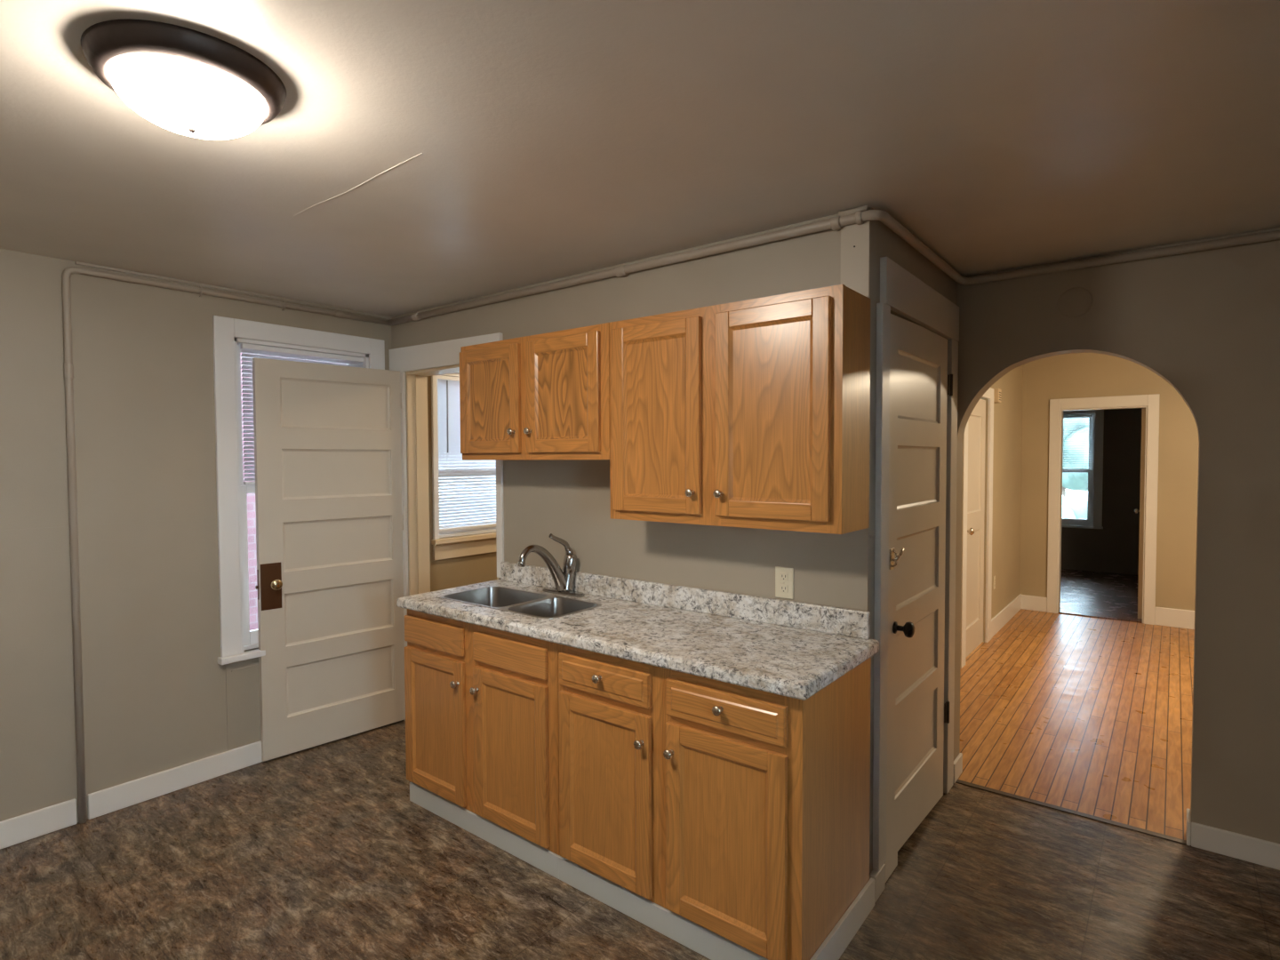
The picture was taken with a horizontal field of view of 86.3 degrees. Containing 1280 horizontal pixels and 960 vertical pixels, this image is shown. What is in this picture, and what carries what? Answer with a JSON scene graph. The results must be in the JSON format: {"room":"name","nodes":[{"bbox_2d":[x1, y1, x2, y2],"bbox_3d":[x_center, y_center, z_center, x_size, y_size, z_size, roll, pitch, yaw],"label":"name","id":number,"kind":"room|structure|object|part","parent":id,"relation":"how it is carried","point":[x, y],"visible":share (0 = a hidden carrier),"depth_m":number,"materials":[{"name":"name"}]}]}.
{"room":"kitchen","nodes":[
{"label":"kitchen","id":0,"kind":"room"},
{"bbox_2d":[0,248,496,823],"bbox_3d":[-2.003,0.248,3.451,0.156,2.360,6.000,1,2,38],"label":"wall","id":1,"kind":"structure","parent":0,"point":[155,694],"depth_m":2.98,"materials":[{"name":"beige paint"}]},
{"bbox_2d":[0,740,263,849],"bbox_3d":[-2.589,1.404,2.605,0.015,0.108,3.680,1,2,38],"label":"baseboard","id":2,"kind":"structure","parent":1,"relation":"attached to","point":[26,827],"depth_m":3.01,"materials":[{"name":"white paint"}]},
{"bbox_2d":[61,266,388,823],"bbox_3d":[-1.915,0.254,3.417,0.036,2.348,1.476,1,2,38],"label":"conduit pipe","id":3,"kind":"object","parent":1,"relation":"attached to","point":[68,366],"visible":1,"depth_m":2.85,"materials":[{"name":"grey metal"}]},
{"bbox_2d":[75,261,391,319],"bbox_3d":[-1.903,-0.926,3.420,0.012,0.012,1.460,1,2,38],"label":"trim","id":4,"kind":"structure","parent":1,"relation":"attached to","point":[76,262],"depth_m":3.28,"materials":[{"name":"grey paint"}]},
{"bbox_2d":[212,315,384,664],"bbox_3d":[-1.804,0.039,3.667,0.195,1.672,0.915,1,2,38],"label":"window","id":5,"kind":"structure","parent":1,"relation":"in","point":[236,636],"depth_m":3.34,"materials":[{"name":"white paint"}]},
{"bbox_3d":[-1.753,0.861,3.657,0.075,0.030,0.915,1,2,38],"label":"sill","id":6,"kind":"part","parent":5,"relation":"part of","materials":[{"name":"white paint"}]},
{"bbox_3d":[-1.812,0.423,3.688,0.030,0.807,0.677,1,2,38],"label":"sash","id":7,"kind":"part","parent":5,"relation":"part of","materials":[{"name":"white paint"}]},
{"bbox_3d":[-1.843,-0.315,3.685,0.030,0.749,0.677,1,2,38],"label":"sash","id":8,"kind":"part","parent":5,"relation":"part of","materials":[{"name":"white paint"}]},
{"bbox_2d":[240,343,363,484],"bbox_3d":[-1.778,-0.336,3.653,0.028,0.701,0.643,1,2,38],"label":"window blind","id":9,"kind":"object","parent":5,"relation":"attached to","point":[251,348],"visible":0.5,"depth_m":3.44,"materials":[{"name":"white plastic"}]},
{"bbox_3d":[-1.777,0.007,3.664,0.022,0.014,0.643,1,2,38],"label":"rail","id":10,"kind":"part","parent":9,"relation":"part of","materials":[{"name":"white paint"}]},
{"bbox_2d":[431,372,496,560],"bbox_3d":[-1.035,-0.141,4.611,0.165,1.255,0.944,1,2,38],"label":"window","id":11,"kind":"structure","parent":1,"relation":"in","point":[444,548],"depth_m":4.31,"materials":[{"name":"white paint"}]},
{"bbox_3d":[-0.998,-0.205,4.579,0.020,1.125,0.920,1,2,38],"label":"casing","id":12,"kind":"part","parent":11,"relation":"part of","materials":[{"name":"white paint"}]},
{"bbox_3d":[-0.997,0.372,4.599,0.075,0.030,0.944,1,2,38],"label":"sill","id":13,"kind":"part","parent":11,"relation":"part of","materials":[{"name":"beige paint"}]},
{"bbox_2d":[437,375,495,531],"bbox_3d":[-1.029,-0.177,4.586,0.043,0.981,0.790,1,2,38],"label":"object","id":14,"kind":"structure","parent":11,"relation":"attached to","point":[450,456],"depth_m":4.40,"materials":[{"name":"white plastic"}]},
{"bbox_3d":[-1.229,-0.162,4.343,0.001,0.955,0.002,1,2,38],"label":"ladder cord","id":15,"kind":"part","parent":14,"relation":"part of","materials":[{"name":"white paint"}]},
{"bbox_3d":[-1.033,0.306,4.606,0.022,0.014,0.790,1,2,38],"label":"rail","id":16,"kind":"part","parent":14,"relation":"part of","materials":[{"name":"white paint"}]},
{"bbox_3d":[-1.064,0.132,4.625,0.030,0.412,0.794,1,2,38],"label":"sash","id":17,"kind":"part","parent":11,"relation":"part of","materials":[{"name":"white paint"}]},
{"bbox_2d":[391,206,883,873],"bbox_3d":[-0.303,0.249,3.218,2.819,2.360,0.130,1,2,38],"label":"wall","id":18,"kind":"structure","parent":0,"point":[568,500],"depth_m":2.77,"materials":[{"name":"beige paint"}]},
{"bbox_2d":[389,332,503,720],"bbox_3d":[-1.029,0.329,3.780,0.977,2.170,0.154,1,2,38],"label":"door frame","id":19,"kind":"structure","parent":18,"relation":"attached to","point":[416,380],"depth_m":3.95,"materials":[{"name":"beige paint"}]},
{"bbox_2d":[252,357,405,761],"bbox_3d":[-1.625,0.397,3.667,0.102,2.022,0.784,2,3,43],"label":"door","id":20,"kind":"structure","parent":19,"relation":"attached to","point":[328,448],"depth_m":3.65,"materials":[{"name":"wood"}]},
{"bbox_3d":[-1.911,0.524,3.418,0.020,0.150,0.002,2,3,43],"label":"latch plate","id":21,"kind":"part","parent":20,"relation":"part of","materials":[{"name":"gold metal"}]},
{"bbox_3d":[-1.859,0.536,3.444,0.004,0.233,0.098,2,3,43],"label":"lock plate","id":22,"kind":"part","parent":20,"relation":"part of","materials":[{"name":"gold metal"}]},
{"bbox_3d":[-1.832,0.523,3.427,0.068,0.056,0.056,1,2,38],"label":"knob","id":23,"kind":"part","parent":20,"relation":"part of","materials":[{"name":"gold metal"}]},
{"bbox_2d":[459,322,609,459],"bbox_3d":[-0.425,-0.356,3.024,0.922,0.533,0.290,1,2,38],"label":"upper cabinet","id":24,"kind":"object","parent":18,"relation":"attached to","point":[543,396],"visible":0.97,"depth_m":2.89,"materials":[{"name":"brown wood"}]},
{"bbox_3d":[-0.683,-0.359,3.095,0.293,0.364,0.015,1,2,38],"label":"panel","id":25,"kind":"part","parent":24,"relation":"part of","materials":[{"name":"brown wood"}]},
{"bbox_3d":[-0.683,-0.359,3.094,0.403,0.474,0.020,1,2,38],"label":"door","id":26,"kind":"part","parent":24,"relation":"part of","materials":[{"name":"brown wood"}]},
{"bbox_3d":[-0.560,-0.210,2.970,0.031,0.030,0.031,1,2,38],"label":"knob","id":27,"kind":"part","parent":24,"relation":"part of","materials":[{"name":"silver metal"}]},
{"bbox_3d":[-0.477,-0.209,2.906,0.031,0.030,0.031,1,2,38],"label":"knob","id":28,"kind":"part","parent":24,"relation":"part of","materials":[{"name":"silver metal"}]},
{"bbox_3d":[-0.322,-0.351,2.812,0.302,0.364,0.015,1,2,38],"label":"panel","id":29,"kind":"part","parent":24,"relation":"part of","materials":[{"name":"brown wood"}]},
{"bbox_3d":[-0.322,-0.351,2.812,0.412,0.474,0.020,1,2,38],"label":"door","id":30,"kind":"part","parent":24,"relation":"part of","materials":[{"name":"brown wood"}]},
{"bbox_2d":[500,561,870,639],"bbox_3d":[0.037,0.473,2.863,1.858,0.092,0.020,1,2,38],"label":"backsplash","id":31,"kind":"structure","parent":18,"relation":"attached to","point":[843,621],"depth_m":2.66,"materials":[{"name":"stone"}]},
{"bbox_2d":[609,284,870,534],"bbox_3d":[0.309,-0.225,2.453,0.936,0.764,0.290,1,2,38],"label":"upper cabinet","id":32,"kind":"object","parent":18,"relation":"attached to","point":[754,412],"visible":1,"depth_m":2.28,"materials":[{"name":"brown wood"}]},
{"bbox_3d":[0.055,-0.229,2.521,0.289,0.585,0.015,1,2,38],"label":"panel","id":33,"kind":"part","parent":32,"relation":"part of","materials":[{"name":"brown wood"}]},
{"bbox_3d":[0.055,-0.229,2.520,0.399,0.695,0.020,1,2,38],"label":"door","id":34,"kind":"part","parent":32,"relation":"part of","materials":[{"name":"brown wood"}]},
{"bbox_3d":[0.176,0.045,2.402,0.031,0.030,0.031,1,2,38],"label":"knob","id":35,"kind":"part","parent":32,"relation":"part of","materials":[{"name":"silver metal"}]},
{"bbox_3d":[0.268,0.047,2.330,0.031,0.030,0.031,1,2,38],"label":"knob","id":36,"kind":"part","parent":32,"relation":"part of","materials":[{"name":"silver metal"}]},
{"bbox_3d":[0.424,-0.221,2.231,0.299,0.585,0.015,1,2,38],"label":"panel","id":37,"kind":"part","parent":32,"relation":"part of","materials":[{"name":"brown wood"}]},
{"bbox_3d":[0.424,-0.221,2.231,0.409,0.695,0.020,1,2,38],"label":"door","id":38,"kind":"part","parent":32,"relation":"part of","materials":[{"name":"brown wood"}]},
{"bbox_2d":[775,566,793,599],"bbox_3d":[0.524,0.373,2.485,0.072,0.112,0.009,1,2,38],"label":"electrical outlet","id":39,"kind":"object","parent":18,"relation":"attached to","point":[784,576],"visible":1,"depth_m":2.48,"materials":[{"name":"beige plastic"}]},
{"bbox_2d":[779,572,787,581],"bbox_3d":[0.522,0.351,2.482,0.032,0.029,0.003,1,2,38],"label":"receptacle","id":40,"kind":"object","parent":39,"relation":"attached to","point":[783,576],"depth_m":2.48,"materials":[{"name":"beige plastic"}]},
{"bbox_2d":[779,584,787,592],"bbox_3d":[0.523,0.395,2.483,0.032,0.029,0.003,1,2,38],"label":"receptacle","id":41,"kind":"object","parent":39,"relation":"attached to","point":[783,588],"depth_m":2.48,"materials":[{"name":"beige plastic"}]},
{"bbox_2d":[388,205,1279,325],"bbox_3d":[0.927,-0.890,2.728,5.284,0.058,1.068,0,2,16],"label":"conduit pipe","id":42,"kind":"object","parent":18,"relation":"attached to","point":[859,215],"visible":1,"depth_m":2.69,"materials":[{"name":"grey metal"}]},
{"bbox_2d":[840,221,870,297],"bbox_3d":[0.721,-0.732,2.289,0.098,0.248,0.014,1,2,38],"label":"board","id":43,"kind":"object","parent":18,"relation":"attached to","point":[855,238],"visible":0.81,"depth_m":2.28,"materials":[{"name":"paint"}]},
{"bbox_2d":[0,0,1279,317],"bbox_3d":[-0.226,-0.921,1.362,5.489,0.101,4.970,1,2,38],"label":"ceiling","id":44,"kind":"structure","parent":0,"point":[556,139],"depth_m":1.77,"materials":[{"name":"paint"}]},
{"bbox_2d":[80,18,286,139],"bbox_3d":[-0.965,-0.810,1.469,0.366,0.125,0.366,1,2,38],"label":"ceiling light","id":45,"kind":"object","parent":44,"relation":"attached to","point":[185,81],"visible":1,"depth_m":1.37,"materials":[{"name":"white glass"}]},
{"bbox_3d":[-0.965,-0.796,1.469,0.282,0.078,0.282,1,2,38],"label":"lamp shade","id":46,"kind":"part","parent":45,"relation":"part of","materials":[{"name":"white glass"}]},
{"bbox_2d":[0,568,1279,959],"bbox_3d":[2.112,1.421,4.411,5.489,0.080,12.520,1,2,38],"label":"floor","id":47,"kind":"structure","parent":0,"point":[323,852],"depth_m":2.58,"materials":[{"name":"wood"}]},
{"bbox_2d":[404,608,559,879],"bbox_3d":[-0.518,1.000,2.957,0.946,0.878,0.585,1,2,38],"label":"base cabinet","id":48,"kind":"object","parent":47,"relation":"on","point":[482,749],"visible":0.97,"depth_m":2.71,"materials":[{"name":"brown wood"}]},
{"bbox_3d":[-0.880,1.042,2.924,0.300,0.488,0.015,1,2,38],"label":"panel","id":49,"kind":"part","parent":48,"relation":"part of","materials":[{"name":"brown wood"}]},
{"bbox_3d":[-0.881,0.661,2.912,0.410,0.116,0.018,1,2,38],"label":"false drawer","id":50,"kind":"part","parent":48,"relation":"part of","materials":[{"name":"brown wood"}]},
{"bbox_3d":[-0.880,1.042,2.924,0.410,0.598,0.020,1,2,38],"label":"door","id":51,"kind":"part","parent":48,"relation":"part of","materials":[{"name":"brown wood"}]},
{"bbox_3d":[-0.756,0.833,2.786,0.031,0.030,0.031,1,2,38],"label":"knob","id":52,"kind":"part","parent":48,"relation":"part of","materials":[{"name":"silver metal"}]},
{"bbox_3d":[-0.658,0.835,2.709,0.031,0.030,0.031,1,2,38],"label":"knob","id":53,"kind":"part","parent":48,"relation":"part of","materials":[{"name":"silver metal"}]},
{"bbox_3d":[-0.501,1.050,2.627,0.300,0.488,0.015,1,2,38],"label":"panel","id":54,"kind":"part","parent":48,"relation":"part of","materials":[{"name":"brown wood"}]},
{"bbox_3d":[-0.502,0.669,2.615,0.410,0.116,0.018,1,2,38],"label":"false drawer","id":55,"kind":"part","parent":48,"relation":"part of","materials":[{"name":"brown wood"}]},
{"bbox_3d":[-0.501,1.050,2.626,0.410,0.598,0.020,1,2,38],"label":"door","id":56,"kind":"part","parent":48,"relation":"part of","materials":[{"name":"brown wood"}]},
{"bbox_2d":[396,561,879,700],"bbox_3d":[-0.138,0.502,2.648,1.928,0.134,0.576,1,2,38],"label":"countertop","id":57,"kind":"structure","parent":48,"relation":"on","point":[791,649],"depth_m":2.42,"materials":[{"name":"stone"}]},
{"bbox_2d":[440,585,601,618],"bbox_3d":[-0.522,0.608,2.935,0.713,0.182,0.331,1,2,38],"label":"sink","id":58,"kind":"object","parent":57,"relation":"in","point":[540,605],"visible":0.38,"depth_m":2.98,"materials":[{"name":"silver metal"}]},
{"bbox_3d":[-0.638,0.604,3.026,0.393,0.178,0.305,1,2,38],"label":"bowl","id":59,"kind":"part","parent":58,"relation":"part of","materials":[{"name":"silver metal"}]},
{"bbox_3d":[-0.355,0.610,2.805,0.264,0.178,0.305,1,2,38],"label":"bowl","id":60,"kind":"part","parent":58,"relation":"part of","materials":[{"name":"silver metal"}]},
{"bbox_2d":[517,533,584,597],"bbox_3d":[-0.370,0.375,2.999,0.233,0.281,0.307,0,2,14],"label":"faucet","id":61,"kind":"object","parent":57,"relation":"on","point":[563,580],"visible":1,"depth_m":3.05,"materials":[{"name":"silver metal"}]},
{"bbox_3d":[-0.420,0.391,2.996,0.062,0.230,0.290,1,2,38],"label":"spout","id":62,"kind":"part","parent":61,"relation":"part of","materials":[{"name":"silver metal"}]},
{"bbox_3d":[-0.352,0.289,3.053,0.036,0.111,0.142,1,2,38],"label":"lever","id":63,"kind":"part","parent":61,"relation":"part of","materials":[{"name":"silver metal"}]},
{"bbox_3d":[-0.348,0.506,3.091,0.250,0.014,0.060,1,2,38],"label":"deck plate","id":64,"kind":"part","parent":61,"relation":"part of","materials":[{"name":"silver metal"}]},
{"bbox_2d":[558,643,875,959],"bbox_3d":[0.237,1.015,2.378,0.958,0.878,0.608,1,2,38],"label":"base cabinet","id":65,"kind":"object","parent":47,"relation":"on","point":[729,821],"depth_m":2.11,"materials":[{"name":"brown wood"}]},
{"bbox_3d":[-0.144,0.668,2.298,0.031,0.030,0.031,1,2,38],"label":"knob","id":66,"kind":"part","parent":65,"relation":"part of","materials":[{"name":"silver metal"}]},
{"bbox_3d":[-0.126,1.058,2.333,0.297,0.488,0.015,1,2,38],"label":"panel","id":67,"kind":"part","parent":65,"relation":"part of","materials":[{"name":"brown wood"}]},
{"bbox_3d":[-0.128,0.677,2.319,0.407,0.116,0.023,1,2,38],"label":"drawer","id":68,"kind":"part","parent":65,"relation":"part of","materials":[{"name":"brown wood"}]},
{"bbox_3d":[-0.126,1.058,2.333,0.407,0.598,0.020,1,2,38],"label":"door","id":69,"kind":"part","parent":65,"relation":"part of","materials":[{"name":"brown wood"}]},
{"bbox_3d":[-0.003,0.849,2.196,0.031,0.030,0.031,1,2,38],"label":"knob","id":70,"kind":"part","parent":65,"relation":"part of","materials":[{"name":"silver metal"}]},
{"bbox_3d":[0.090,0.851,2.123,0.031,0.030,0.031,1,2,38],"label":"knob","id":71,"kind":"part","parent":65,"relation":"part of","materials":[{"name":"silver metal"}]},
{"bbox_3d":[0.230,0.676,2.005,0.031,0.030,0.031,1,2,38],"label":"knob","id":72,"kind":"part","parent":65,"relation":"part of","materials":[{"name":"silver metal"}]},
{"bbox_3d":[0.248,1.066,2.040,0.301,0.488,0.015,1,2,38],"label":"panel","id":73,"kind":"part","parent":65,"relation":"part of","materials":[{"name":"brown wood"}]},
{"bbox_3d":[0.248,1.066,2.040,0.411,0.598,0.020,1,2,38],"label":"door","id":74,"kind":"part","parent":65,"relation":"part of","materials":[{"name":"brown wood"}]},
{"bbox_3d":[0.246,0.685,2.026,0.411,0.116,0.023,1,2,38],"label":"drawer","id":75,"kind":"part","parent":65,"relation":"part of","materials":[{"name":"brown wood"}]},
{"bbox_2d":[955,779,1190,846],"bbox_3d":[1.827,1.427,2.963,0.873,0.004,0.034,1,2,38],"label":"threshold","id":76,"kind":"object","parent":47,"relation":"on","point":[1059,808],"visible":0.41,"depth_m":2.92,"materials":[{"name":"brown wood"}]},
{"bbox_2d":[1058,609,1142,623],"bbox_3d":[4.378,1.298,6.507,0.656,0.012,0.120,1,2,38],"label":"threshold","id":77,"kind":"object","parent":47,"relation":"on","point":[1100,616],"visible":0.91,"depth_m":6.47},
{"bbox_2d":[883,224,956,339],"bbox_3d":[1.119,0.256,2.828,0.100,2.360,1.010,1,2,38],"label":"wall","id":78,"kind":"structure","parent":0,"point":[895,248],"depth_m":2.67,"materials":[{"name":"beige paint"}]},
{"bbox_2d":[869,256,959,902],"bbox_3d":[1.123,0.331,2.736,0.024,2.215,1.065,1,2,38],"label":"door frame","id":79,"kind":"structure","parent":78,"relation":"attached to","point":[883,309],"depth_m":2.40,"materials":[{"name":"grey paint"}]},
{"bbox_2d":[884,313,952,882],"bbox_3d":[1.143,0.415,2.728,0.104,2.038,0.827,1,2,38],"label":"door","id":80,"kind":"structure","parent":78,"relation":"in","point":[920,383],"depth_m":2.70,"materials":[{"name":"wood"}]},
{"bbox_3d":[0.952,0.536,2.460,0.069,0.058,0.058,1,2,38],"label":"knob","id":81,"kind":"part","parent":80,"relation":"part of","materials":[{"name":"black metal"}]},
{"bbox_2d":[953,752,962,783],"bbox_3d":[1.514,1.373,3.258,0.014,0.095,0.150,1,2,38],"label":"baseboard","id":82,"kind":"object","parent":78,"relation":"attached to","point":[958,761],"visible":0.81,"depth_m":3.25,"materials":[{"name":"white paint"}]},
{"bbox_2d":[980,364,1023,642],"bbox_3d":[2.478,0.043,5.207,0.100,2.620,4.200,1,2,38],"label":"wall","id":83,"kind":"structure","parent":0,"point":[1007,413],"depth_m":6.22,"materials":[{"name":"beige paint"}]},
{"bbox_2d":[965,399,985,657],"bbox_3d":[2.609,0.350,5.299,0.102,1.980,0.742,1,2,38],"label":"door","id":84,"kind":"structure","parent":83,"relation":"in","point":[977,420],"depth_m":5.40,"materials":[{"name":"wood"}]},
{"bbox_3d":[2.428,0.379,5.041,0.067,0.056,0.056,1,2,38],"label":"knob","id":85,"kind":"part","parent":84,"relation":"part of","materials":[{"name":"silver metal"}]},
{"bbox_2d":[960,387,993,668],"bbox_3d":[2.619,0.305,5.296,0.020,2.090,1.000,1,2,38],"label":"door frame","id":86,"kind":"structure","parent":83,"relation":"attached to","point":[989,393],"depth_m":5.57,"materials":[{"name":"white paint"}]},
{"bbox_2d":[992,575,995,589],"bbox_3d":[3.043,0.880,5.861,0.009,0.112,0.072,1,2,38],"label":"electrical outlet","id":87,"kind":"object","parent":83,"relation":"attached to","point":[994,577],"visible":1,"depth_m":5.84,"materials":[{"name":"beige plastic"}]},
{"bbox_2d":[993,388,1001,403],"bbox_3d":[3.012,-0.709,5.753,0.042,0.115,0.120,1,2,38],"label":"door chime","id":88,"kind":"object","parent":83,"relation":"attached to","point":[997,392],"visible":0.9,"depth_m":5.71,"materials":[{"name":"beige paint"}]},
{"bbox_2d":[991,593,1047,638],"bbox_3d":[3.464,1.242,6.224,0.239,0.150,1.450,1,2,38],"label":"baseboard","id":89,"kind":"structure","parent":83,"relation":"attached to","point":[1039,604],"depth_m":6.65,"materials":[{"name":"white paint"}]},
{"bbox_2d":[1060,408,1143,575],"bbox_3d":[6.114,0.034,9.086,4.400,2.360,0.150,1,2,38],"label":"wall","id":90,"kind":"structure","parent":0,"point":[1114,548],"depth_m":8.91,"materials":[{"name":"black paint"}]},
{"bbox_2d":[1061,409,1103,528],"bbox_3d":[5.777,-0.168,9.315,0.924,1.610,0.195,1,2,38],"label":"window","id":91,"kind":"structure","parent":90,"relation":"in","point":[1096,422],"depth_m":9.05,"materials":[{"name":"white paint"}]},
{"bbox_3d":[5.786,0.223,9.338,0.664,0.732,0.030,1,2,38],"label":"sash","id":92,"kind":"part","parent":91,"relation":"part of","materials":[{"name":"white paint"}]},
{"bbox_2d":[1062,415,1092,470],"bbox_3d":[5.761,-0.506,9.287,0.640,0.731,0.028,1,2,38],"label":"window blind","id":93,"kind":"object","parent":91,"relation":"attached to","point":[1070,416],"visible":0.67,"depth_m":9.20,"materials":[{"name":"white plastic"}]},
{"bbox_3d":[5.763,-0.148,9.298,0.640,0.014,0.022,1,2,38],"label":"rail","id":94,"kind":"part","parent":93,"relation":"part of","materials":[{"name":"white paint"}]},
{"bbox_3d":[5.805,-0.490,9.342,0.664,0.772,0.030,1,2,38],"label":"sash","id":95,"kind":"part","parent":91,"relation":"part of","materials":[{"name":"white paint"}]},
{"bbox_3d":[5.743,0.624,9.294,0.924,0.030,0.075,1,2,38],"label":"sill","id":96,"kind":"part","parent":91,"relation":"part of","materials":[{"name":"white paint"}]},
{"bbox_2d":[1019,352,1198,610],"bbox_3d":[4.731,0.003,6.184,2.600,2.620,0.120,1,2,38],"label":"wall","id":97,"kind":"structure","parent":0,"point":[1074,375],"depth_m":6.31,"materials":[{"name":"beige paint"}]},
{"bbox_2d":[1046,393,1159,624],"bbox_3d":[4.366,0.263,6.466,0.849,2.085,0.142,1,2,38],"label":"door frame","id":98,"kind":"structure","parent":97,"relation":"attached to","point":[1150,403],"depth_m":6.35,"materials":[{"name":"white paint"}]},
{"bbox_2d":[1134,408,1145,619],"bbox_3d":[4.834,0.308,6.618,0.099,1.958,0.660,1,2,38],"label":"door","id":99,"kind":"structure","parent":97,"relation":"in","point":[1143,412],"depth_m":6.34,"materials":[{"name":"wood"}]},
{"bbox_2d":[1154,607,1194,629],"bbox_3d":[5.154,1.242,5.811,1.232,0.165,0.016,1,2,38],"label":"baseboard","id":100,"kind":"structure","parent":97,"relation":"attached to","point":[1168,617],"depth_m":6.10,"materials":[{"name":"white paint"}]},
{"bbox_2d":[953,227,1279,844],"bbox_3d":[2.267,0.127,2.636,3.100,2.620,0.110,1,2,38],"label":"wall","id":101,"kind":"structure","parent":0,"point":[1206,323],"depth_m":2.62,"materials":[{"name":"beige paint"}]},
{"bbox_2d":[1057,287,1092,317],"bbox_3d":[1.830,-0.747,2.874,0.124,0.124,0.004,1,2,38],"label":"round cover plate","id":102,"kind":"object","parent":101,"relation":"attached to","point":[1075,302],"visible":1,"depth_m":2.87,"materials":[{"name":"beige paint"}]},
{"bbox_2d":[1185,808,1279,870],"bbox_3d":[2.801,1.401,2.259,1.551,0.095,0.135,1,2,38],"label":"baseboard","id":103,"kind":"structure","parent":101,"relation":"attached to","point":[1263,852],"depth_m":2.60,"materials":[{"name":"white paint"}]},
{"label":"outside","id":104,"kind":"structure","parent":0,"visible":0},
{"bbox_2d":[439,492,1087,525],"bbox_3d":[10.966,1.644,15.325,60.000,0.100,57.000,1,2,38],"label":"ground","id":105,"kind":"structure","parent":104,"point":[1070,497],"depth_m":33.95,"materials":[{"name":"white"}]},
{"bbox_2d":[240,352,344,630],"bbox_3d":[-5.056,-2.132,5.633,2.200,8.200,5.800,1,2,38],"label":"neighbor house","id":106,"kind":"structure","parent":105,"relation":"on","point":[251,497],"depth_m":6.39,"materials":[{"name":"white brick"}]},
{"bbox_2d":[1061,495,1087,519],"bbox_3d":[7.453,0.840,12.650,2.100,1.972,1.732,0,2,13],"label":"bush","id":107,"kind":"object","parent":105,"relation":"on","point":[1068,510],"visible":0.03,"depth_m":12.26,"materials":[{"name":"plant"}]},
{"bbox_2d":[1062,417,1088,503],"bbox_3d":[11.184,-0.701,18.107,2.961,4.419,3.034,1,2,38],"label":"tree","id":108,"kind":"object","parent":105,"relation":"on","point":[1071,481],"visible":0.2,"depth_m":16.96,"materials":[{"name":"green plant"}]}
]}

